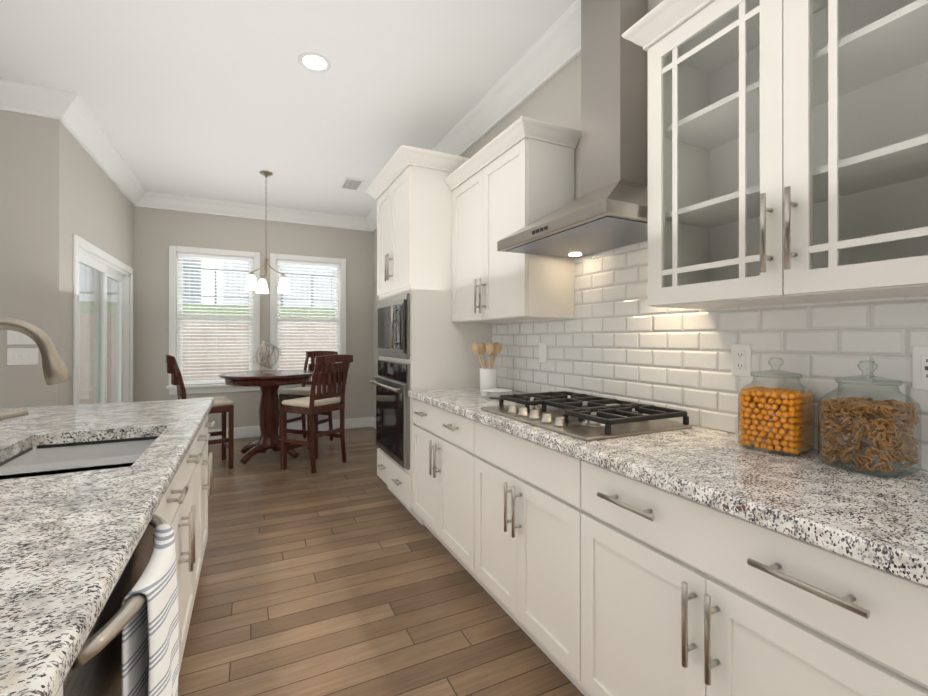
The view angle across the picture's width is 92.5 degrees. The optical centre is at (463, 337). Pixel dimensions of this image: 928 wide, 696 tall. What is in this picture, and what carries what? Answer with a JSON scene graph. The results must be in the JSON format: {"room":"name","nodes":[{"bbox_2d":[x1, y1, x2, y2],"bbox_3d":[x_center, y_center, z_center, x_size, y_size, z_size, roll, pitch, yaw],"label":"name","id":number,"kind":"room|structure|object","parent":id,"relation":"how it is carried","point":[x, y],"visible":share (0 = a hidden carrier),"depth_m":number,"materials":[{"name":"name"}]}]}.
{"room":"kitchen","nodes":[
{"label":"kitchen","id":0,"kind":"room"},
{"bbox_2d":[0,110,36,408],"bbox_3d":[-5.532,-0.211,1.895,5.660,2.960,0.120,0,0,-26],"label":"wall","id":1,"kind":"structure","parent":0,"point":[18,223],"depth_m":3.03,"materials":[{"name":"grey paint"}]},
{"bbox_2d":[7,330,36,344],"bbox_3d":[-3.019,-0.012,3.039,0.160,0.115,0.008,0,0,-26],"label":"switch plate","id":2,"kind":"object","parent":1,"relation":"attached to","point":[13,337],"depth_m":3.03,"materials":[{"name":"white plastic"}]},
{"bbox_2d":[7,348,37,364],"bbox_3d":[-3.019,0.128,3.039,0.160,0.115,0.008,0,0,-26],"label":"switch plate","id":3,"kind":"object","parent":1,"relation":"attached to","point":[22,356],"depth_m":3.04,"materials":[{"name":"white plastic"}]},
{"bbox_2d":[0,79,87,127],"bbox_3d":[-5.362,-1.613,1.837,5.913,0.155,0.133,0,0,-26],"label":"crown molding","id":4,"kind":"structure","parent":1,"relation":"attached to","point":[67,107],"depth_m":3.03,"materials":[{"name":"white wood"}]},
{"bbox_2d":[37,117,133,406],"bbox_3d":[-3.398,-0.209,4.122,0.120,2.960,2.270,0,0,-26],"label":"wall","id":5,"kind":"structure","parent":0,"point":[81,194],"depth_m":3.23,"materials":[{"name":"grey paint"}]},
{"bbox_2d":[73,234,132,404],"bbox_3d":[-3.411,0.241,4.182,0.130,2.060,1.850,0,0,-26],"label":"door frame","id":6,"kind":"structure","parent":5,"relation":"attached to","point":[105,271],"depth_m":4.15,"materials":[{"name":"white wood"}]},
{"bbox_2d":[63,110,147,207],"bbox_3d":[-3.251,-1.611,4.110,0.133,0.155,2.100,0,0,-26],"label":"crown molding","id":7,"kind":"structure","parent":5,"relation":"attached to","point":[93,139],"depth_m":3.98,"materials":[{"name":"white wood"}]},
{"bbox_2d":[134,206,372,429],"bbox_3d":[-2.654,-0.207,5.809,2.930,2.960,0.120,0,0,-26],"label":"wall","id":8,"kind":"structure","parent":0,"point":[157,232],"depth_m":5.66,"materials":[{"name":"grey paint"}]},
{"bbox_2d":[166,245,259,394],"bbox_3d":[-3.100,-0.213,5.560,1.030,1.790,0.160,0,0,-26],"label":"window","id":9,"kind":"structure","parent":8,"relation":"in","point":[174,308],"depth_m":5.50,"materials":[{"name":"white"}]},
{"bbox_2d":[178,253,252,384],"bbox_3d":[-3.099,-0.228,5.558,0.818,1.592,0.048,0,0,-26],"label":"window blinds","id":10,"kind":"object","parent":9,"relation":"attached to","point":[221,258],"visible":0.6,"depth_m":5.54,"materials":[{"name":"white plastic"}]},
{"bbox_2d":[133,192,363,230],"bbox_3d":[-2.617,-1.610,5.687,2.650,0.155,0.133,0,0,-26],"label":"crown molding","id":11,"kind":"structure","parent":8,"relation":"attached to","point":[155,200],"depth_m":5.63,"materials":[{"name":"white wood"}]},
{"bbox_2d":[208,417,371,439],"bbox_3d":[-2.570,1.202,5.772,2.810,0.140,0.019,0,0,-26],"label":"baseboard","id":12,"kind":"structure","parent":8,"relation":"attached to","point":[252,431],"depth_m":5.93,"materials":[{"name":"white"}]},
{"bbox_2d":[270,253,347,389],"bbox_3d":[-2.108,-0.212,6.040,1.015,1.790,0.160,0,0,-26],"label":"window","id":13,"kind":"structure","parent":8,"relation":"in","point":[340,341],"depth_m":6.01,"materials":[{"name":"white"}]},
{"bbox_2d":[277,260,339,379],"bbox_3d":[-2.107,-0.227,6.038,0.803,1.592,0.048,0,0,-26],"label":"window blinds","id":14,"kind":"object","parent":13,"relation":"attached to","point":[296,264],"visible":0.73,"depth_m":6.03,"materials":[{"name":"white plastic"}]},
{"bbox_2d":[0,0,575,216],"bbox_3d":[-2.860,-1.742,-0.021,8.800,0.100,10.700,0,0,-26],"label":"ceiling","id":15,"kind":"structure","parent":0,"point":[226,100],"depth_m":2.88,"materials":[{"name":"white paint"}]},
{"bbox_2d":[244,171,289,293],"bbox_3d":[-2.022,-1.080,4.572,0.425,1.215,0.411,0,0,-26],"label":"chandelier","id":16,"kind":"object","parent":15,"relation":"hanging from","point":[260,287],"visible":1,"depth_m":4.53,"materials":[{"name":"white glass"}]},
{"bbox_2d":[298,52,330,71],"bbox_3d":[-0.914,-1.686,2.720,0.189,0.008,0.189,0,0,-26],"label":"recessed light","id":17,"kind":"object","parent":15,"relation":"in","point":[313,62],"visible":1,"depth_m":2.72,"materials":[{"name":"white"}]},
{"bbox_2d":[340,178,363,189],"bbox_3d":[-1.227,-1.681,4.857,0.200,0.014,0.330,0,0,-26],"label":"ceiling vent","id":18,"kind":"object","parent":15,"relation":"in","point":[351,183],"visible":1,"depth_m":4.82,"materials":[{"name":"white metal"}]},
{"bbox_2d":[178,427,583,695],"bbox_3d":[-2.860,1.293,-0.024,8.800,0.050,10.700,0,0,-26],"label":"floor","id":19,"kind":"structure","parent":0,"point":[333,575],"depth_m":2.15,"materials":[{"name":"brown wood"}]},
{"bbox_2d":[0,402,214,695],"bbox_3d":[-1.073,0.829,0.852,0.900,0.880,3.460,0,0,-26],"label":"kitchen island","id":20,"kind":"object","parent":19,"relation":"on","point":[97,670],"depth_m":1.47,"materials":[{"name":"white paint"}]},
{"bbox_2d":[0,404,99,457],"bbox_3d":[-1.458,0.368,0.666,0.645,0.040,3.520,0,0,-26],"label":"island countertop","id":21,"kind":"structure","parent":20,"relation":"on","point":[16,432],"depth_m":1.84,"materials":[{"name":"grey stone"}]},
{"bbox_2d":[0,398,213,695],"bbox_3d":[-0.938,0.375,0.918,0.521,0.052,3.520,0,0,-26],"label":"island countertop","id":22,"kind":"structure","parent":20,"relation":"on","point":[67,539],"depth_m":0.80,"materials":[{"name":"grey stone"}]},
{"bbox_2d":[0,318,71,420],"bbox_3d":[-1.378,0.144,1.358,0.292,0.408,0.117,0,0,-26],"label":"faucet","id":23,"kind":"object","parent":22,"relation":"on","point":[55,369],"visible":1,"depth_m":1.36,"materials":[{"name":"silver metal"}]},
{"bbox_2d":[122,524,178,695],"bbox_3d":[-0.605,0.710,0.879,0.065,0.577,0.302,0,0,-26],"label":"towel","id":24,"kind":"object","parent":20,"relation":"hanging from","point":[150,648],"visible":1,"depth_m":0.80,"materials":[{"name":"fabric"}]},
{"bbox_2d":[166,355,233,468],"bbox_3d":[-2.587,0.715,4.340,0.540,1.112,0.450,0,0,-37],"label":"chair","id":25,"kind":"object","parent":19,"relation":"on","point":[222,405],"visible":0.67,"depth_m":4.30,"materials":[{"name":"brown wood"}]},
{"bbox_2d":[219,370,313,463],"bbox_3d":[-2.078,0.816,4.743,0.948,0.888,0.948,0,0,-26],"label":"dining table","id":26,"kind":"object","parent":19,"relation":"on","point":[268,384],"visible":0.92,"depth_m":4.65,"materials":[{"name":"brown wood"}]},
{"bbox_2d":[253,341,281,372],"bbox_3d":[-2.074,0.201,4.690,0.277,0.340,0.307,0,0,-26],"label":"centerpiece","id":27,"kind":"object","parent":26,"relation":"on","point":[267,355],"visible":1,"depth_m":4.66,"materials":[{"name":"silver metal"}]},
{"bbox_2d":[279,351,337,449],"bbox_3d":[-1.864,0.716,5.356,0.450,1.112,0.540,0,0,19],"label":"chair","id":28,"kind":"object","parent":19,"relation":"on","point":[295,393],"visible":0.5,"depth_m":5.34,"materials":[{"name":"brown wood"}]},
{"bbox_2d":[281,354,352,472],"bbox_3d":[-1.443,0.715,4.378,0.540,1.112,0.450,0,0,29],"label":"chair","id":29,"kind":"object","parent":19,"relation":"on","point":[332,377],"visible":1,"depth_m":4.29,"materials":[{"name":"brown wood"}]},
{"bbox_2d":[366,145,491,524],"bbox_3d":[-0.298,0.011,3.472,0.719,2.520,0.995,0,0,-26],"label":"tall cabinet","id":30,"kind":"object","parent":19,"relation":"on","point":[424,342],"visible":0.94,"depth_m":3.09,"materials":[{"name":"white paint"}]},
{"bbox_2d":[412,399,463,566],"bbox_3d":[0.139,0.830,2.676,0.610,0.880,0.969,0,0,-26],"label":"base cabinet","id":31,"kind":"object","parent":19,"relation":"on","point":[437,436],"depth_m":2.54,"materials":[{"name":"white paint"}]},
{"bbox_2d":[464,419,563,673],"bbox_3d":[0.492,0.829,1.948,0.610,0.880,0.891,0,0,-26],"label":"base cabinet","id":32,"kind":"object","parent":19,"relation":"on","point":[514,488],"depth_m":1.81,"materials":[{"name":"white paint"}]},
{"bbox_2d":[564,455,927,695],"bbox_3d":[0.844,0.829,1.219,0.610,0.880,0.970,0,0,-26],"label":"base cabinet","id":33,"kind":"object","parent":19,"relation":"on","point":[696,561],"depth_m":1.04,"materials":[{"name":"white paint"}]},
{"bbox_2d":[408,387,927,590],"bbox_3d":[0.484,0.371,1.930,0.640,0.044,2.613,0,0,-26],"label":"countertop","id":34,"kind":"structure","parent":33,"relation":"on","point":[874,523],"depth_m":1.07,"materials":[{"name":"grey stone"}]},
{"bbox_2d":[471,342,501,392],"bbox_3d":[0.155,0.188,2.856,0.223,0.322,0.208,0,0,-26],"label":"utensil crock","id":35,"kind":"object","parent":34,"relation":"on","point":[488,377],"visible":0.9,"depth_m":2.81,"materials":[{"name":"white ceramic"}]},
{"bbox_2d":[482,388,511,397],"bbox_3d":[0.194,0.328,2.621,0.179,0.042,0.179,0,0,-26],"label":"plate stack","id":36,"kind":"object","parent":34,"relation":"on","point":[494,392],"visible":0.83,"depth_m":2.60,"materials":[{"name":"white ceramic"}]},
{"bbox_2d":[481,391,691,440],"bbox_3d":[0.485,0.315,1.951,0.530,0.067,0.760,0,0,-26],"label":"cooktop","id":37,"kind":"object","parent":34,"relation":"in","point":[593,418],"visible":1,"depth_m":1.77,"materials":[{"name":"silver metal"}]},
{"bbox_2d":[738,357,814,456],"bbox_3d":[0.981,0.204,1.396,0.182,0.288,0.182,0,0,-26],"label":"jar","id":38,"kind":"object","parent":34,"relation":"on","point":[751,415],"visible":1,"depth_m":1.35,"materials":[{"name":"clear glass"}]},
{"bbox_2d":[818,360,921,477],"bbox_3d":[1.081,0.204,1.189,0.179,0.288,0.179,0,0,-26],"label":"jar","id":39,"kind":"object","parent":34,"relation":"on","point":[848,407],"visible":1,"depth_m":1.15,"materials":[{"name":"clear glass"}]},
{"bbox_2d":[373,0,927,471],"bbox_3d":[0.991,-0.211,1.768,0.128,2.960,10.570,0,0,-26],"label":"wall","id":40,"kind":"structure","parent":0,"point":[617,336],"depth_m":1.84,"materials":[{"name":"white tile"}]},
{"bbox_2d":[372,417,375,428],"bbox_3d":[-0.731,1.202,5.180,0.015,0.140,2.610,0,0,-26],"label":"baseboard","id":41,"kind":"structure","parent":40,"relation":"attached to","point":[373,419],"depth_m":6.26,"materials":[{"name":"white"}]},
{"bbox_2d":[364,0,580,231],"bbox_3d":[0.906,-1.613,1.662,0.133,0.155,10.450,0,0,-26],"label":"crown molding","id":42,"kind":"structure","parent":40,"relation":"attached to","point":[552,51],"depth_m":2.80,"materials":[{"name":"white wood"}]},
{"bbox_2d":[444,116,580,322],"bbox_3d":[0.244,-0.605,2.723,0.380,0.990,0.978,0,0,-26],"label":"upper cabinet","id":43,"kind":"object","parent":40,"relation":"attached to","point":[517,174],"visible":0.98,"depth_m":2.42,"materials":[{"name":"white paint"}]},
{"bbox_2d":[539,343,545,362],"bbox_3d":[0.474,0.090,2.679,0.008,0.116,0.072,0,0,-26],"label":"light switch","id":44,"kind":"object","parent":40,"relation":"attached to","point":[542,352],"visible":1,"depth_m":2.67,"materials":[{"name":"white plastic"}]},
{"bbox_2d":[497,0,647,258],"bbox_3d":[0.546,-1.056,1.970,0.493,1.266,0.750,0,0,-26],"label":"range hood","id":45,"kind":"object","parent":40,"relation":"attached to","point":[607,210],"visible":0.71,"depth_m":1.96,"materials":[{"name":"silver metal"}]},
{"bbox_2d":[731,344,750,376],"bbox_3d":[0.996,0.079,1.599,0.008,0.116,0.072,0,0,-26],"label":"duplex electrical outlet","id":46,"kind":"object","parent":40,"relation":"attached to","point":[740,359],"visible":1,"depth_m":1.59,"materials":[{"name":"white plastic"}]},
{"bbox_2d":[622,0,927,308],"bbox_3d":[0.964,-0.606,1.236,0.380,0.990,1.015,0,0,-26],"label":"upper cabinet","id":47,"kind":"object","parent":40,"relation":"attached to","point":[787,151],"visible":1,"depth_m":1.26,"materials":[{"name":"white paint"}]},
{"bbox_2d":[912,346,927,389],"bbox_3d":[1.212,0.079,1.153,0.009,0.116,0.072,0,0,-26],"label":"outlet","id":48,"kind":"object","parent":40,"relation":"attached to","point":[919,367],"visible":1,"depth_m":1.17,"materials":[{"name":"white plastic"}]},
{"label":"outside","id":49,"kind":"structure","parent":0,"visible":0},
{"bbox_2d":[79,258,335,403],"bbox_3d":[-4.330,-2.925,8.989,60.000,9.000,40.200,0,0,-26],"label":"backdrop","id":50,"kind":"structure","parent":49,"point":[301,342],"depth_m":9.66,"materials":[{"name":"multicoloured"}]}
]}

